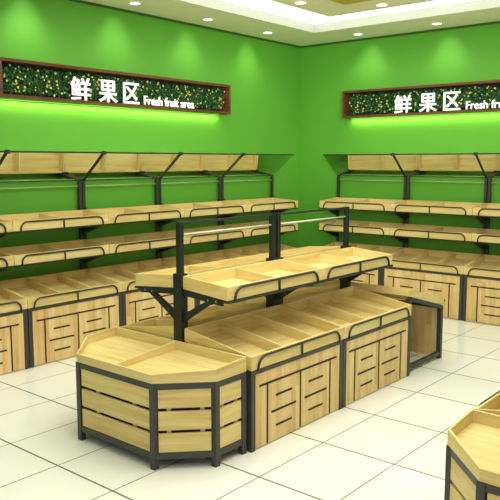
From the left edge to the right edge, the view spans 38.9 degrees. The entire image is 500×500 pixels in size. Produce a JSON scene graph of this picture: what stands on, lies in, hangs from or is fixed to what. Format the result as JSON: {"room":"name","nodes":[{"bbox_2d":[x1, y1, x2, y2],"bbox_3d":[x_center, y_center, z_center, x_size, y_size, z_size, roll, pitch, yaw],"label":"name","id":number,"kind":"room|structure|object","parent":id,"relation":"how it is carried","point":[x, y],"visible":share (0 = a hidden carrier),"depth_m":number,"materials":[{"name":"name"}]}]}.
{"room":"supermarket","nodes":[
{"label":"supermarket","id":0,"kind":"room"},
{"bbox_2d":[0,0,300,280],"bbox_3d":[-3.060,-0.908,7.009,0.150,4.250,12.150,6,9,40],"label":"wall","id":1,"kind":"structure","parent":0,"point":[263,77],"depth_m":8.84,"materials":[{"name":"green paint"}]},
{"bbox_2d":[0,57,230,114],"bbox_3d":[-1.470,-1.915,8.517,0.198,0.404,3.510,6,9,40],"label":"wall sign","id":2,"kind":"object","parent":1,"relation":"attached to","point":[20,80],"visible":1,"depth_m":8.22,"materials":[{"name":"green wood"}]},
{"bbox_2d":[68,0,499,47],"bbox_3d":[0.779,-2.247,3.495,10.000,0.030,12.000,6,9,40],"label":"trim","id":3,"kind":"structure","parent":1,"relation":"attached to","point":[78,1],"depth_m":9.67,"materials":[{"name":"paint"}]},
{"bbox_2d":[0,317,499,499],"bbox_3d":[0.779,1.589,3.978,10.000,0.050,12.000,6,9,40],"label":"floor","id":4,"kind":"structure","parent":0,"point":[389,443],"depth_m":5.06,"materials":[{"name":"tile"}]},
{"bbox_2d":[0,151,29,374],"bbox_3d":[-2.838,0.136,6.676,0.730,2.160,1.194,6,9,40],"label":"display rack","id":5,"kind":"object","parent":4,"relation":"on","point":[14,340],"visible":1,"depth_m":6.92,"materials":[{"name":"beige wood"}]},
{"bbox_2d":[0,219,12,232],"bbox_3d":[-2.907,-0.211,6.691,0.458,0.135,1.190,6,9,40],"label":"tray","id":6,"kind":"object","parent":5,"relation":"on","point":[6,226],"depth_m":6.96,"materials":[{"name":"brown wood"}]},
{"bbox_2d":[0,252,13,266],"bbox_3d":[-2.907,0.129,6.734,0.458,0.130,1.190,6,9,40],"label":"tray","id":7,"kind":"object","parent":5,"relation":"on","point":[6,260],"depth_m":7.00,"materials":[{"name":"brown wood"}]},
{"bbox_2d":[0,286,27,313],"bbox_3d":[-2.822,0.513,6.710,0.645,0.195,1.190,6,9,40],"label":"tray","id":8,"kind":"object","parent":5,"relation":"on","point":[11,302],"depth_m":6.92,"materials":[{"name":"brown wood"}]},
{"bbox_2d":[0,150,122,367],"bbox_3d":[-2.070,0.022,7.585,0.730,2.160,1.194,6,9,40],"label":"display rack","id":9,"kind":"object","parent":4,"relation":"on","point":[64,308],"visible":0.96,"depth_m":7.52,"materials":[{"name":"beige wood"}]},
{"bbox_2d":[0,239,108,264],"bbox_3d":[-2.139,0.015,7.642,0.458,0.130,1.190,6,9,40],"label":"tray","id":10,"kind":"object","parent":9,"relation":"on","point":[34,254],"depth_m":7.62,"materials":[{"name":"brown wood"}]},
{"bbox_2d":[0,210,108,231],"bbox_3d":[-2.139,-0.325,7.599,0.458,0.135,1.190,6,9,40],"label":"tray","id":11,"kind":"object","parent":9,"relation":"on","point":[40,221],"depth_m":7.56,"materials":[{"name":"brown wood"}]},
{"bbox_2d":[0,269,121,308],"bbox_3d":[-2.054,0.398,7.618,0.645,0.195,1.190,6,9,40],"label":"tray","id":12,"kind":"object","parent":9,"relation":"on","point":[52,290],"depth_m":7.61,"materials":[{"name":"brown wood"}]},
{"bbox_2d":[82,151,196,325],"bbox_3d":[-1.302,-0.092,8.493,0.730,2.160,1.194,6,9,40],"label":"display rack","id":13,"kind":"object","parent":4,"relation":"on","point":[137,306],"visible":0.66,"depth_m":8.42,"materials":[{"name":"beige wood"}]},
{"bbox_2d":[87,258,175,291],"bbox_3d":[-1.286,0.284,8.527,0.645,0.195,1.190,6,9,40],"label":"tray","id":14,"kind":"object","parent":13,"relation":"on","point":[124,273],"depth_m":8.53,"materials":[{"name":"brown wood"}]},
{"bbox_2d":[85,232,184,253],"bbox_3d":[-1.371,-0.099,8.550,0.458,0.130,1.190,6,9,40],"label":"tray","id":15,"kind":"object","parent":13,"relation":"on","point":[121,244],"depth_m":8.51,"materials":[{"name":"brown wood"}]},
{"bbox_2d":[86,205,184,222],"bbox_3d":[-1.371,-0.439,8.508,0.458,0.135,1.190,6,9,40],"label":"tray","id":16,"kind":"object","parent":13,"relation":"on","point":[135,214],"depth_m":8.49,"materials":[{"name":"brown wood"}]},
{"bbox_2d":[76,327,245,470],"bbox_3d":[-0.759,1.062,5.169,1.400,0.700,0.614,6,9,40],"label":"display stand","id":17,"kind":"object","parent":4,"relation":"on","point":[156,398],"visible":1,"depth_m":4.86,"materials":[{"name":"beige wood"}]},
{"bbox_2d":[76,327,245,383],"bbox_3d":[-0.759,0.766,5.131,1.400,0.105,0.614,6,9,40],"label":"tray","id":18,"kind":"object","parent":17,"relation":"on","point":[130,355],"depth_m":5.07,"materials":[{"name":"brown wood"}]},
{"bbox_2d":[159,152,246,306],"bbox_3d":[-0.534,-0.206,9.402,0.730,2.160,1.194,6,9,40],"label":"display rack","id":19,"kind":"object","parent":4,"relation":"on","point":[185,165],"visible":0.57,"depth_m":9.41,"materials":[{"name":"beige wood"}]},
{"bbox_2d":[160,225,246,243],"bbox_3d":[-0.603,-0.214,9.459,0.458,0.130,1.190,6,9,40],"label":"tray","id":20,"kind":"object","parent":19,"relation":"on","point":[238,233],"depth_m":9.43,"materials":[{"name":"brown wood"}]},
{"bbox_2d":[163,249,243,265],"bbox_3d":[-0.518,0.170,9.435,0.645,0.195,1.190,6,9,40],"label":"tray","id":21,"kind":"object","parent":19,"relation":"on","point":[221,254],"depth_m":9.69,"materials":[{"name":"brown wood"}]},
{"bbox_2d":[164,201,246,216],"bbox_3d":[-0.603,-0.553,9.416,0.458,0.135,1.190,6,9,40],"label":"tray","id":22,"kind":"object","parent":19,"relation":"on","point":[214,208],"depth_m":9.40,"materials":[{"name":"brown wood"}]},
{"bbox_2d":[120,213,343,452],"bbox_3d":[-0.160,0.529,5.798,1.462,1.600,1.204,6,9,40],"label":"rack","id":23,"kind":"object","parent":4,"relation":"on","point":[294,358],"visible":0.88,"depth_m":5.49,"materials":[{"name":"beige wood"}]},
{"bbox_2d":[120,303,265,338],"bbox_3d":[-0.447,0.600,6.061,0.655,0.207,1.186,6,9,40],"label":"tray","id":24,"kind":"object","parent":23,"relation":"on","point":[164,327],"depth_m":5.99,"materials":[{"name":"brown wood"}]},
{"bbox_2d":[135,258,265,286],"bbox_3d":[-0.359,0.179,5.934,0.445,0.134,1.186,6,9,40],"label":"tray","id":25,"kind":"object","parent":23,"relation":"on","point":[163,277],"depth_m":5.78,"materials":[{"name":"brown wood"}]},
{"bbox_2d":[183,259,321,300],"bbox_3d":[0.051,0.222,5.593,0.445,0.134,1.186,6,9,40],"label":"tray","id":26,"kind":"object","parent":23,"relation":"on","point":[246,282],"depth_m":5.51,"materials":[{"name":"brown wood"}]},
{"bbox_2d":[184,304,343,371],"bbox_3d":[0.139,0.662,5.574,0.655,0.207,1.186,6,9,40],"label":"tray","id":27,"kind":"object","parent":23,"relation":"on","point":[275,335],"depth_m":5.54,"materials":[{"name":"brown wood"}]},
{"bbox_2d":[221,153,297,255],"bbox_3d":[0.234,-0.321,10.310,0.730,2.160,1.194,6,9,40],"label":"display rack","id":28,"kind":"object","parent":4,"relation":"on","point":[246,164],"visible":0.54,"depth_m":10.33,"materials":[{"name":"beige wood"}]},
{"bbox_2d":[224,243,293,255],"bbox_3d":[0.250,0.056,10.343,0.645,0.195,1.190,6,9,40],"label":"tray","id":29,"kind":"object","parent":28,"relation":"on","point":[259,248],"depth_m":10.52,"materials":[{"name":"brown wood"}]},
{"bbox_2d":[224,220,297,235],"bbox_3d":[0.165,-0.328,10.367,0.458,0.130,1.190,6,9,40],"label":"tray","id":30,"kind":"object","parent":28,"relation":"on","point":[292,227],"depth_m":10.38,"materials":[{"name":"brown wood"}]},
{"bbox_2d":[226,198,297,211],"bbox_3d":[0.165,-0.668,10.325,0.458,0.135,1.190,6,9,40],"label":"tray","id":31,"kind":"object","parent":28,"relation":"on","point":[261,204],"depth_m":10.31,"materials":[{"name":"brown wood"}]},
{"bbox_2d":[224,206,411,407],"bbox_3d":[0.605,0.415,6.702,1.462,1.600,1.204,6,9,40],"label":"rack","id":32,"kind":"object","parent":4,"relation":"on","point":[377,328],"visible":0.61,"depth_m":6.47,"materials":[{"name":"beige wood"}]},
{"bbox_2d":[224,285,339,303],"bbox_3d":[0.318,0.486,6.966,0.655,0.207,1.186,6,9,40],"label":"tray","id":33,"kind":"object","parent":32,"relation":"on","point":[304,292],"depth_m":6.98,"materials":[{"name":"brown wood"}]},
{"bbox_2d":[238,246,339,258],"bbox_3d":[0.406,0.066,6.838,0.445,0.134,1.186,6,9,40],"label":"tray","id":34,"kind":"object","parent":32,"relation":"on","point":[288,253],"depth_m":6.89,"materials":[{"name":"brown wood"}]},
{"bbox_2d":[281,247,391,279],"bbox_3d":[0.816,0.108,6.497,0.445,0.134,1.186,6,9,40],"label":"tray","id":35,"kind":"object","parent":32,"relation":"on","point":[347,261],"depth_m":6.51,"materials":[{"name":"brown wood"}]},
{"bbox_2d":[282,286,411,338],"bbox_3d":[0.904,0.548,6.478,0.655,0.207,1.186,6,9,40],"label":"tray","id":36,"kind":"object","parent":32,"relation":"on","point":[361,312],"depth_m":6.50,"materials":[{"name":"brown wood"}]},
{"bbox_2d":[319,153,406,284],"bbox_3d":[1.591,-0.336,10.429,1.194,2.160,0.730,6,9,40],"label":"display rack","id":37,"kind":"object","parent":4,"relation":"on","point":[342,164],"visible":0.57,"depth_m":10.41,"materials":[{"name":"beige wood"}]},
{"bbox_2d":[319,219,401,234],"bbox_3d":[1.649,-0.344,10.497,1.190,0.130,0.458,6,9,40],"label":"tray","id":38,"kind":"object","parent":37,"relation":"on","point":[355,227],"depth_m":10.47,"materials":[{"name":"brown wood"}]},
{"bbox_2d":[319,197,403,210],"bbox_3d":[1.649,-0.684,10.454,1.190,0.135,0.458,6,9,40],"label":"tray","id":39,"kind":"object","parent":37,"relation":"on","point":[360,204],"depth_m":10.40,"materials":[{"name":"brown wood"}]},
{"bbox_2d":[325,241,403,253],"bbox_3d":[1.577,0.041,10.459,1.190,0.195,0.645,6,9,40],"label":"tray","id":40,"kind":"object","parent":37,"relation":"on","point":[385,249],"depth_m":10.59,"materials":[{"name":"brown wood"}]},
{"bbox_2d":[306,280,443,368],"bbox_3d":[1.245,0.696,7.530,1.386,0.836,0.777,6,9,40],"label":"rack","id":41,"kind":"object","parent":4,"relation":"on","point":[426,315],"visible":0.41,"depth_m":7.38,"materials":[{"name":"beige wood"}]},
{"bbox_2d":[313,280,443,304],"bbox_3d":[1.240,0.418,7.489,1.386,0.274,0.752,6,9,40],"label":"tray","id":42,"kind":"object","parent":41,"relation":"on","point":[409,296],"depth_m":7.01,"materials":[{"name":"brown wood"}]},
{"bbox_2d":[381,152,487,319],"bbox_3d":[2.507,-0.240,9.667,1.194,2.160,0.730,6,9,40],"label":"display rack","id":43,"kind":"object","parent":4,"relation":"on","point":[438,273],"visible":0.78,"depth_m":9.60,"materials":[{"name":"beige wood"}]},
{"bbox_2d":[389,224,482,240],"bbox_3d":[2.564,-0.248,9.735,1.190,0.130,0.458,6,9,40],"label":"tray","id":44,"kind":"object","parent":43,"relation":"on","point":[446,233],"depth_m":9.69,"materials":[{"name":"brown wood"}]},
{"bbox_2d":[390,247,483,273],"bbox_3d":[2.493,0.137,9.697,1.190,0.195,0.645,6,9,40],"label":"tray","id":45,"kind":"object","parent":43,"relation":"on","point":[427,261],"depth_m":9.67,"materials":[{"name":"brown wood"}]},
{"bbox_2d":[390,200,484,214],"bbox_3d":[2.564,-0.588,9.692,1.190,0.135,0.458,6,9,40],"label":"tray","id":46,"kind":"object","parent":43,"relation":"on","point":[406,206],"depth_m":9.63,"materials":[{"name":"brown wood"}]},
{"bbox_2d":[444,409,499,499],"bbox_3d":[1.555,1.304,3.243,1.400,0.700,0.614,6,9,40],"label":"display stand","id":47,"kind":"object","parent":4,"relation":"on","point":[472,465],"visible":1,"depth_m":3.55,"materials":[{"name":"beige wood"}]},
{"bbox_2d":[462,153,499,324],"bbox_3d":[3.422,-0.144,8.905,1.194,2.160,0.730,6,9,40],"label":"display rack","id":48,"kind":"object","parent":4,"relation":"on","point":[481,287],"visible":1,"depth_m":9.04,"materials":[{"name":"beige wood"}]},
{"bbox_2d":[464,254,499,277],"bbox_3d":[3.408,0.233,8.935,1.190,0.195,0.645,6,9,40],"label":"tray","id":49,"kind":"object","parent":48,"relation":"on","point":[485,266],"depth_m":9.07,"materials":[{"name":"brown wood"}]},
{"bbox_2d":[472,229,499,242],"bbox_3d":[3.480,-0.152,8.973,1.190,0.130,0.458,6,9,40],"label":"tray","id":50,"kind":"object","parent":48,"relation":"on","point":[485,235],"depth_m":9.11,"materials":[{"name":"brown wood"}]},
{"bbox_2d":[473,203,499,215],"bbox_3d":[3.480,-0.492,8.930,1.190,0.135,0.458,6,9,40],"label":"tray","id":51,"kind":"object","parent":48,"relation":"on","point":[487,209],"depth_m":9.07,"materials":[{"name":"brown wood"}]},
{"bbox_2d":[475,390,499,414],"bbox_3d":[2.154,0.771,3.872,1.462,1.600,1.204,6,9,40],"label":"rack","id":52,"kind":"object","parent":4,"relation":"on","point":[491,404],"visible":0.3,"depth_m":4.03,"materials":[{"name":"beige wood"}]},
{"bbox_2d":[83,0,499,45],"bbox_3d":[0.779,-2.361,3.481,10.000,0.200,12.000,6,9,40],"label":"ceiling","id":53,"kind":"structure","parent":0,"point":[178,10],"depth_m":9.04,"materials":[{"name":"paint"}]},
{"bbox_2d":[129,1,140,4],"bbox_3d":[-1.324,-2.842,8.146,0.140,0.010,0.140,6,9,40],"label":"recessed light","id":54,"kind":"object","parent":53,"relation":"in","point":[132,2],"visible":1,"depth_m":8.14,"materials":[{"name":"white"}]},
{"bbox_2d":[294,1,305,3],"bbox_3d":[0.577,-2.839,8.118,0.140,0.010,0.140,6,9,40],"label":"recessed light","id":55,"kind":"object","parent":53,"relation":"in","point":[295,2],"visible":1,"depth_m":8.10,"materials":[{"name":"white"}]},
{"bbox_2d":[179,0,499,32],"bbox_3d":[0.833,-2.241,2.886,9.140,0.117,11.140,6,9,40],"label":"trim","id":56,"kind":"structure","parent":53,"relation":"attached to","point":[221,5],"depth_m":9.05,"materials":[{"name":"paint"}]},
{"bbox_2d":[222,0,473,23],"bbox_3d":[0.833,-2.308,2.872,9.132,0.020,11.132,6,9,40],"label":"trim","id":57,"kind":"structure","parent":53,"relation":"attached to","point":[268,6],"depth_m":9.10,"materials":[{"name":"white paint"}]},
{"bbox_2d":[330,0,370,4],"bbox_3d":[1.200,-2.659,6.772,1.920,0.029,1.920,6,9,40],"label":"ceiling panel","id":58,"kind":"object","parent":53,"relation":"in","point":[344,2],"visible":1,"depth_m":7.94,"materials":[{"name":"gold metal"}]},
{"bbox_2d":[376,3,387,6],"bbox_3d":[1.533,-2.853,8.229,0.140,0.010,0.140,6,9,40],"label":"recessed light","id":59,"kind":"object","parent":53,"relation":"in","point":[378,4],"visible":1,"depth_m":8.20,"materials":[{"name":"white"}]},
{"bbox_2d":[299,23,499,255],"bbox_3d":[4.684,-1.075,8.334,10.000,4.250,0.150,6,9,40],"label":"wall","id":60,"kind":"structure","parent":0,"point":[469,54],"depth_m":10.33,"materials":[{"name":"green paint"}]},
{"bbox_2d":[342,79,499,118],"bbox_3d":[2.793,-2.049,9.578,3.510,0.404,0.198,6,9,40],"label":"wall sign","id":61,"kind":"object","parent":60,"relation":"attached to","point":[473,97],"visible":1,"depth_m":9.87,"materials":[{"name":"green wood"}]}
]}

